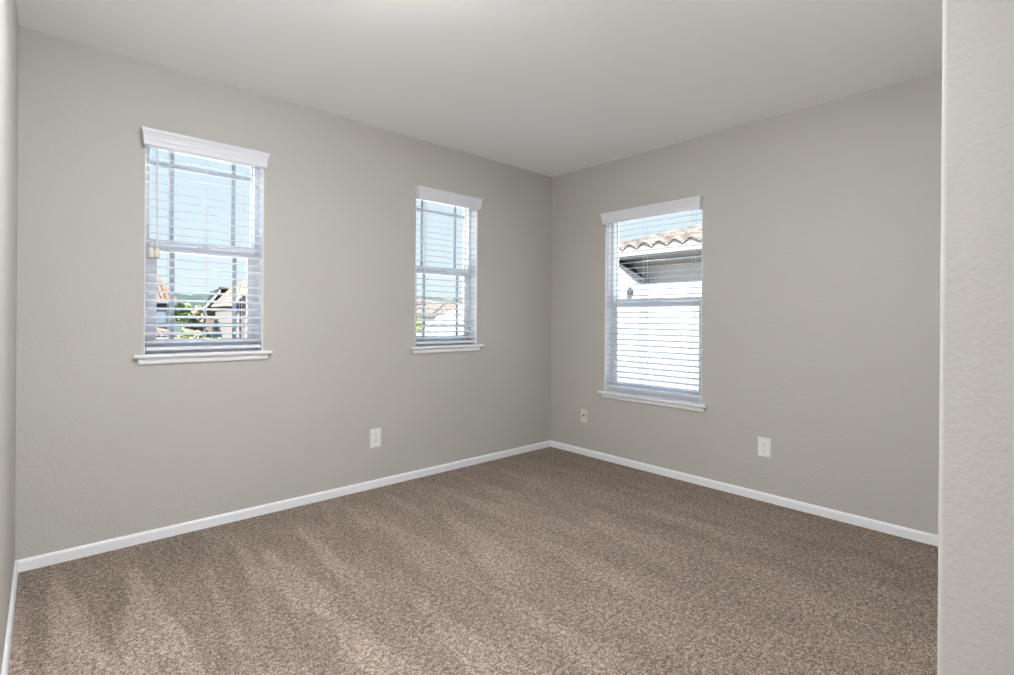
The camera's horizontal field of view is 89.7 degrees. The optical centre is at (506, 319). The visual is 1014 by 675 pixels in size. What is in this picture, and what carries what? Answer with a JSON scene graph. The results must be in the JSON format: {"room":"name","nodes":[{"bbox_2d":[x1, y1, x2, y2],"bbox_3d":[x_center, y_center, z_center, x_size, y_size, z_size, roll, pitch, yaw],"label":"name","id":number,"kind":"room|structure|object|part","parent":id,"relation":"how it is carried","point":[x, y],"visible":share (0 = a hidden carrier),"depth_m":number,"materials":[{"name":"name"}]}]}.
{"room":"empty bedroom","nodes":[
{"label":"empty bedroom","id":0,"kind":"room"},
{"bbox_2d":[0,0,18,674],"bbox_3d":[-0.380,-0.076,0.170,0.150,2.440,5.550,0,0,-42],"label":"wall","id":1,"kind":"structure","parent":0,"point":[9,27],"depth_m":1.72,"materials":[{"name":"beige paint"}]},
{"bbox_2d":[1,561,18,674],"bbox_3d":[-0.375,1.117,0.276,0.012,0.054,5.388,0,0,-42],"label":"baseboard","id":2,"kind":"structure","parent":1,"relation":"attached to","point":[7,648],"depth_m":1.82,"materials":[{"name":"white paint"}]},
{"bbox_2d":[15,26,551,559],"bbox_3d":[-0.998,-0.083,3.456,3.650,2.440,0.150,0,0,-42],"label":"wall","id":3,"kind":"structure","parent":0,"point":[110,445],"depth_m":2.96,"materials":[{"name":"beige paint"}]},
{"bbox_2d":[133,145,272,364],"bbox_3d":[-1.669,-0.371,2.823,0.655,1.200,0.184,0,0,-42],"label":"window","id":4,"kind":"structure","parent":3,"relation":"in","point":[231,354],"depth_m":2.84,"materials":[{"name":"white paint"}]},
{"bbox_2d":[150,153,250,245],"bbox_3d":[-1.710,-0.671,2.871,0.497,0.482,0.004,0,0,-42],"label":"grille","id":5,"kind":"object","parent":4,"relation":"attached to","point":[171,164],"depth_m":2.86,"materials":[{"name":"grey plastic"}]},
{"bbox_3d":[-1.713,-0.668,2.874,0.509,0.547,0.025,0,0,-42],"label":"sash frame","id":6,"kind":"part","parent":4,"relation":"part of","materials":[{"name":"white plastic"}]},
{"bbox_3d":[-1.696,-0.124,2.851,0.509,0.543,0.026,0,0,-42],"label":"sash frame","id":7,"kind":"part","parent":4,"relation":"part of","materials":[{"name":"white plastic"}]},
{"bbox_2d":[157,253,246,338],"bbox_3d":[-1.693,-0.127,2.848,0.441,0.465,0.004,0,0,-42],"label":"grille","id":8,"kind":"object","parent":4,"relation":"attached to","point":[172,255],"depth_m":2.89,"materials":[{"name":"grey plastic"}]},
{"bbox_3d":[-1.649,0.186,2.797,0.655,0.017,0.112,0,0,-42],"label":"sill","id":9,"kind":"part","parent":4,"relation":"part of","materials":[{"name":"white paint"}]},
{"bbox_2d":[140,126,269,350],"bbox_3d":[-1.635,-0.402,2.782,0.605,1.126,0.118,0,0,-42],"label":"window blind","id":10,"kind":"object","parent":4,"relation":"attached to","point":[155,138],"visible":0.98,"depth_m":2.76,"materials":[{"name":"white plastic"}]},
{"bbox_3d":[-1.806,-0.653,2.611,0.026,0.566,0.004,0,0,-42],"label":"lift cord","id":11,"kind":"part","parent":10,"relation":"part of","materials":[{"name":"white fabric"}]},
{"bbox_3d":[-1.784,-0.390,2.688,0.002,1.082,0.056,0,0,-42],"label":"ladder cord","id":12,"kind":"part","parent":10,"relation":"part of","materials":[{"name":"white fabric"}]},
{"bbox_3d":[-1.657,0.152,2.807,0.551,0.018,0.050,0,0,-42],"label":"rail","id":13,"kind":"part","parent":10,"relation":"part of","materials":[{"name":"white plastic"}]},
{"bbox_3d":[-1.658,-0.389,2.803,0.002,1.082,0.056,0,0,-42],"label":"ladder cord","id":14,"kind":"part","parent":10,"relation":"part of","materials":[{"name":"white fabric"}]},
{"bbox_3d":[-1.526,-0.388,2.922,0.002,1.082,0.056,0,0,-42],"label":"ladder cord","id":15,"kind":"part","parent":10,"relation":"part of","materials":[{"name":"white fabric"}]},
{"bbox_2d":[15,440,550,572],"bbox_3d":[-0.897,1.111,3.448,3.500,0.054,0.012,0,0,-42],"label":"baseboard","id":16,"kind":"structure","parent":3,"relation":"attached to","point":[47,559],"depth_m":2.89,"materials":[{"name":"white paint"}]},
{"bbox_2d":[370,428,380,447],"bbox_3d":[-0.890,0.800,3.454,0.078,0.126,0.008,0,0,-42],"label":"wall outlet","id":17,"kind":"object","parent":3,"relation":"attached to","point":[375,434],"visible":1,"depth_m":3.45,"materials":[{"name":"white plastic"}]},
{"bbox_2d":[410,199,482,353],"bbox_3d":[-0.486,-0.358,3.896,0.654,1.206,0.184,0,0,-42],"label":"window","id":18,"kind":"structure","parent":3,"relation":"in","point":[445,347],"depth_m":4.04,"materials":[{"name":"white paint"}]},
{"bbox_2d":[416,274,462,335],"bbox_3d":[-0.510,-0.111,3.920,0.440,0.465,0.004,0,0,-42],"label":"grille","id":19,"kind":"object","parent":18,"relation":"attached to","point":[423,275],"depth_m":3.94,"materials":[{"name":"grey"}]},
{"bbox_2d":[416,200,464,268],"bbox_3d":[-0.528,-0.654,3.944,0.496,0.494,0.004,0,0,-42],"label":"grille","id":20,"kind":"object","parent":18,"relation":"attached to","point":[455,216],"depth_m":3.98,"materials":[{"name":"grey plastic"}]},
{"bbox_3d":[-0.531,-0.652,3.947,0.508,0.559,0.025,0,0,-42],"label":"sash frame","id":21,"kind":"part","parent":18,"relation":"part of","materials":[{"name":"white plastic"}]},
{"bbox_3d":[-0.513,-0.108,3.923,0.508,0.543,0.026,0,0,-42],"label":"sash frame","id":22,"kind":"part","parent":18,"relation":"part of","materials":[{"name":"white plastic"}]},
{"bbox_3d":[-0.523,-0.382,3.936,0.560,1.151,0.075,0,0,-42],"label":"frame","id":23,"kind":"part","parent":18,"relation":"part of","materials":[{"name":"white plastic"}]},
{"bbox_3d":[-0.467,0.203,3.869,0.654,0.017,0.112,0,0,-42],"label":"sill","id":24,"kind":"part","parent":18,"relation":"part of","materials":[{"name":"white paint"}]},
{"bbox_2d":[415,186,482,343],"bbox_3d":[-0.450,-0.388,3.857,0.594,1.134,0.118,0,0,-42],"label":"window blind","id":25,"kind":"object","parent":18,"relation":"attached to","point":[422,192],"visible":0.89,"depth_m":3.84,"materials":[{"name":"white plastic"}]},
{"bbox_3d":[-0.603,-0.376,3.760,0.002,1.090,0.056,0,0,-42],"label":"ladder cord","id":26,"kind":"part","parent":25,"relation":"part of","materials":[{"name":"white fabric"}]},
{"bbox_3d":[-0.473,-0.375,3.877,0.002,1.090,0.056,0,0,-42],"label":"ladder cord","id":27,"kind":"part","parent":25,"relation":"part of","materials":[{"name":"white fabric"}]},
{"bbox_3d":[-0.475,0.170,3.879,0.550,0.018,0.050,0,0,-42],"label":"rail","id":28,"kind":"part","parent":25,"relation":"part of","materials":[{"name":"white plastic"}]},
{"bbox_3d":[-0.344,-0.374,3.995,0.002,1.090,0.056,0,0,-42],"label":"ladder cord","id":29,"kind":"part","parent":25,"relation":"part of","materials":[{"name":"white fabric"}]},
{"bbox_2d":[8,447,937,674],"bbox_3d":[0.912,1.153,1.434,3.575,0.001,5.472,0,0,-42],"label":"floor","id":30,"kind":"structure","parent":0,"point":[549,560],"depth_m":2.16,"materials":[{"name":"brown carpet"}]},
{"bbox_2d":[16,0,942,176],"bbox_3d":[0.931,-1.347,1.450,4.100,0.120,6.000,0,0,-42],"label":"ceiling","id":31,"kind":"structure","parent":0,"point":[552,88],"depth_m":2.50,"materials":[{"name":"white paint"}]},
{"bbox_2d":[551,71,941,534],"bbox_3d":[1.448,-0.064,3.587,0.150,2.440,3.245,0,0,-42],"label":"wall","id":32,"kind":"structure","parent":0,"point":[821,241],"depth_m":3.11,"materials":[{"name":"beige paint"}]},
{"bbox_2d":[581,408,587,422],"bbox_3d":[0.652,0.815,4.334,0.017,0.114,0.070,0,0,-42],"label":"cable plate","id":33,"kind":"object","parent":32,"relation":"attached to","point":[583,411],"visible":1,"depth_m":4.33,"materials":[{"name":"beige plastic"}]},
{"bbox_2d":[598,209,706,411],"bbox_3d":[1.128,-0.114,3.916,0.184,1.511,0.920,0,0,-42],"label":"window","id":34,"kind":"structure","parent":32,"relation":"in","point":[659,399],"depth_m":4.13,"materials":[{"name":"white paint"}]},
{"bbox_2d":[600,195,703,397],"bbox_3d":[1.087,-0.156,3.881,0.117,1.414,0.858,0,0,-42],"label":"window blind","id":35,"kind":"object","parent":34,"relation":"attached to","point":[691,203],"visible":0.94,"depth_m":3.84,"materials":[{"name":"white plastic"}]},
{"bbox_3d":[0.882,-0.145,4.153,0.056,1.370,0.002,0,0,-42],"label":"ladder cord","id":36,"kind":"part","parent":35,"relation":"part of","materials":[{"name":"white fabric"}]},
{"bbox_3d":[1.069,-0.143,3.947,0.056,1.370,0.002,0,0,-42],"label":"ladder cord","id":37,"kind":"part","parent":35,"relation":"part of","materials":[{"name":"white fabric"}]},
{"bbox_3d":[1.106,0.542,3.901,0.050,0.018,0.816,0,0,-42],"label":"rail","id":38,"kind":"part","parent":35,"relation":"part of","materials":[{"name":"white plastic"}]},
{"bbox_3d":[1.337,-0.141,3.652,0.056,1.370,0.002,0,0,-42],"label":"ladder cord","id":39,"kind":"part","parent":35,"relation":"part of","materials":[{"name":"white fabric"}]},
{"bbox_3d":[1.095,0.599,3.892,0.112,0.017,0.920,0,0,-42],"label":"sill","id":40,"kind":"part","parent":34,"relation":"part of","materials":[{"name":"white paint"}]},
{"bbox_3d":[1.153,0.212,3.941,0.026,0.698,0.774,0,0,-42],"label":"sash frame","id":41,"kind":"part","parent":34,"relation":"part of","materials":[{"name":"white plastic"}]},
{"bbox_3d":[1.182,-0.486,3.962,0.025,0.705,0.774,0,0,-42],"label":"sash frame","id":42,"kind":"part","parent":34,"relation":"part of","materials":[{"name":"white plastic"}]},
{"bbox_2d":[551,440,937,545],"bbox_3d":[1.384,1.128,3.529,0.012,0.054,2.932,0,0,-42],"label":"baseboard","id":43,"kind":"structure","parent":32,"relation":"attached to","point":[924,537],"depth_m":3.21,"materials":[{"name":"white paint"}]},
{"bbox_2d":[758,437,770,457],"bbox_3d":[1.640,0.813,3.251,0.008,0.120,0.077,0,0,-42],"label":"wall outlet","id":44,"kind":"object","parent":32,"relation":"attached to","point":[764,444],"visible":1,"depth_m":3.25,"materials":[{"name":"white plastic"}]},
{"bbox_2d":[937,0,1013,674],"bbox_3d":[1.916,-0.059,0.366,0.115,2.440,2.455,0,0,-42],"label":"wall","id":45,"kind":"structure","parent":0,"point":[976,519],"depth_m":1.19,"materials":[{"name":"beige paint"}]},
{"label":"outside","id":46,"kind":"structure","parent":0,"visible":0},
{"bbox_3d":[-43.217,3.881,127.104,400.000,0.300,360.000,0,0,-42],"label":"ground","id":47,"kind":"structure","parent":46,"visible":0},
{"bbox_2d":[157,276,177,329],"bbox_3d":[-34.883,-0.116,40.126,13.736,7.944,10.100,0,0,-42],"label":"house","id":48,"kind":"structure","parent":47,"relation":"on","point":[163,304],"depth_m":40.86,"materials":[{"name":"grey paint"}]},
{"bbox_2d":[156,327,178,338],"bbox_3d":[-27.728,2.090,37.181,6.570,3.645,4.970,0,0,-42],"label":"house","id":49,"kind":"structure","parent":47,"relation":"on","point":[157,328],"depth_m":37.18,"materials":[{"name":"grey paint"}]},
{"bbox_2d":[174,302,191,329],"bbox_3d":[-26.796,1.234,42.084,1.337,5.370,1.331,0,0,-42],"label":"broadleaf tree","id":50,"kind":"object","parent":47,"relation":"on","point":[179,305],"visible":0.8,"depth_m":41.84,"materials":[{"name":"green plant"}]},
{"bbox_2d":[178,328,202,338],"bbox_3d":[-22.041,2.253,35.566,1.634,3.418,1.611,0,0,-42],"label":"broadleaf tree","id":51,"kind":"object","parent":47,"relation":"on","point":[198,336],"visible":0.42,"depth_m":35.18,"materials":[{"name":"green plant"}]},
{"bbox_2d":[185,305,205,331],"bbox_3d":[-28.151,1.271,46.127,1.939,5.272,2.006,0,0,19],"label":"broadleaf tree","id":52,"kind":"object","parent":47,"relation":"on","point":[193,312],"visible":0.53,"depth_m":45.75,"materials":[{"name":"green plant"}]},
{"bbox_2d":[202,287,229,337],"bbox_3d":[-28.936,0.344,54.617,5.389,7.092,12.660,0,0,-25],"label":"house","id":53,"kind":"structure","parent":47,"relation":"on","point":[221,289],"depth_m":48.61,"materials":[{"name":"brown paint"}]},
{"bbox_2d":[210,319,221,337],"bbox_3d":[-20.922,1.936,36.616,0.980,4.066,0.955,0,0,-42],"label":"conifer tree","id":54,"kind":"object","parent":47,"relation":"on","point":[214,329],"visible":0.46,"depth_m":36.47,"materials":[{"name":"green plant"}]},
{"bbox_2d":[210,281,245,337],"bbox_3d":[-21.248,0.284,43.855,6.135,7.343,7.200,0,0,-42],"label":"house","id":55,"kind":"structure","parent":47,"relation":"on","point":[241,283],"depth_m":41.43,"materials":[{"name":"grey paint"}]},
{"bbox_2d":[168,289,461,337],"bbox_3d":[-49.146,-4.846,187.141,331.800,17.078,117.000,0,0,-42],"label":"hillside","id":56,"kind":"structure","parent":47,"relation":"on","point":[179,296],"depth_m":151.41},
{"bbox_2d":[416,317,425,335],"bbox_3d":[-7.415,1.898,43.466,1.072,4.333,1.186,0,0,8],"label":"shrub","id":57,"kind":"object","parent":47,"relation":"on","point":[417,322],"visible":0.36,"depth_m":43.16,"materials":[{"name":"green plant"}]},
{"bbox_2d":[417,298,438,305],"bbox_3d":[-15.369,0.353,67.955,13.674,7.260,10.170,0,0,-42],"label":"house","id":58,"kind":"structure","parent":47,"relation":"on","point":[418,299],"depth_m":68.06,"materials":[{"name":"grey paint"}]},
{"bbox_2d":[416,301,461,335],"bbox_3d":[-5.675,0.947,59.876,14.670,6.229,11.170,0,0,-42],"label":"house","id":59,"kind":"structure","parent":47,"relation":"on","point":[427,311],"depth_m":53.28,"materials":[{"name":"grey paint"}]},
{"bbox_2d":[436,224,701,389],"bbox_3d":[6.540,0.785,12.976,9.583,6.805,16.112,0,0,-42],"label":"house","id":60,"kind":"structure","parent":47,"relation":"on","point":[692,229],"depth_m":10.41,"materials":[{"name":"grey paint"}]}
]}

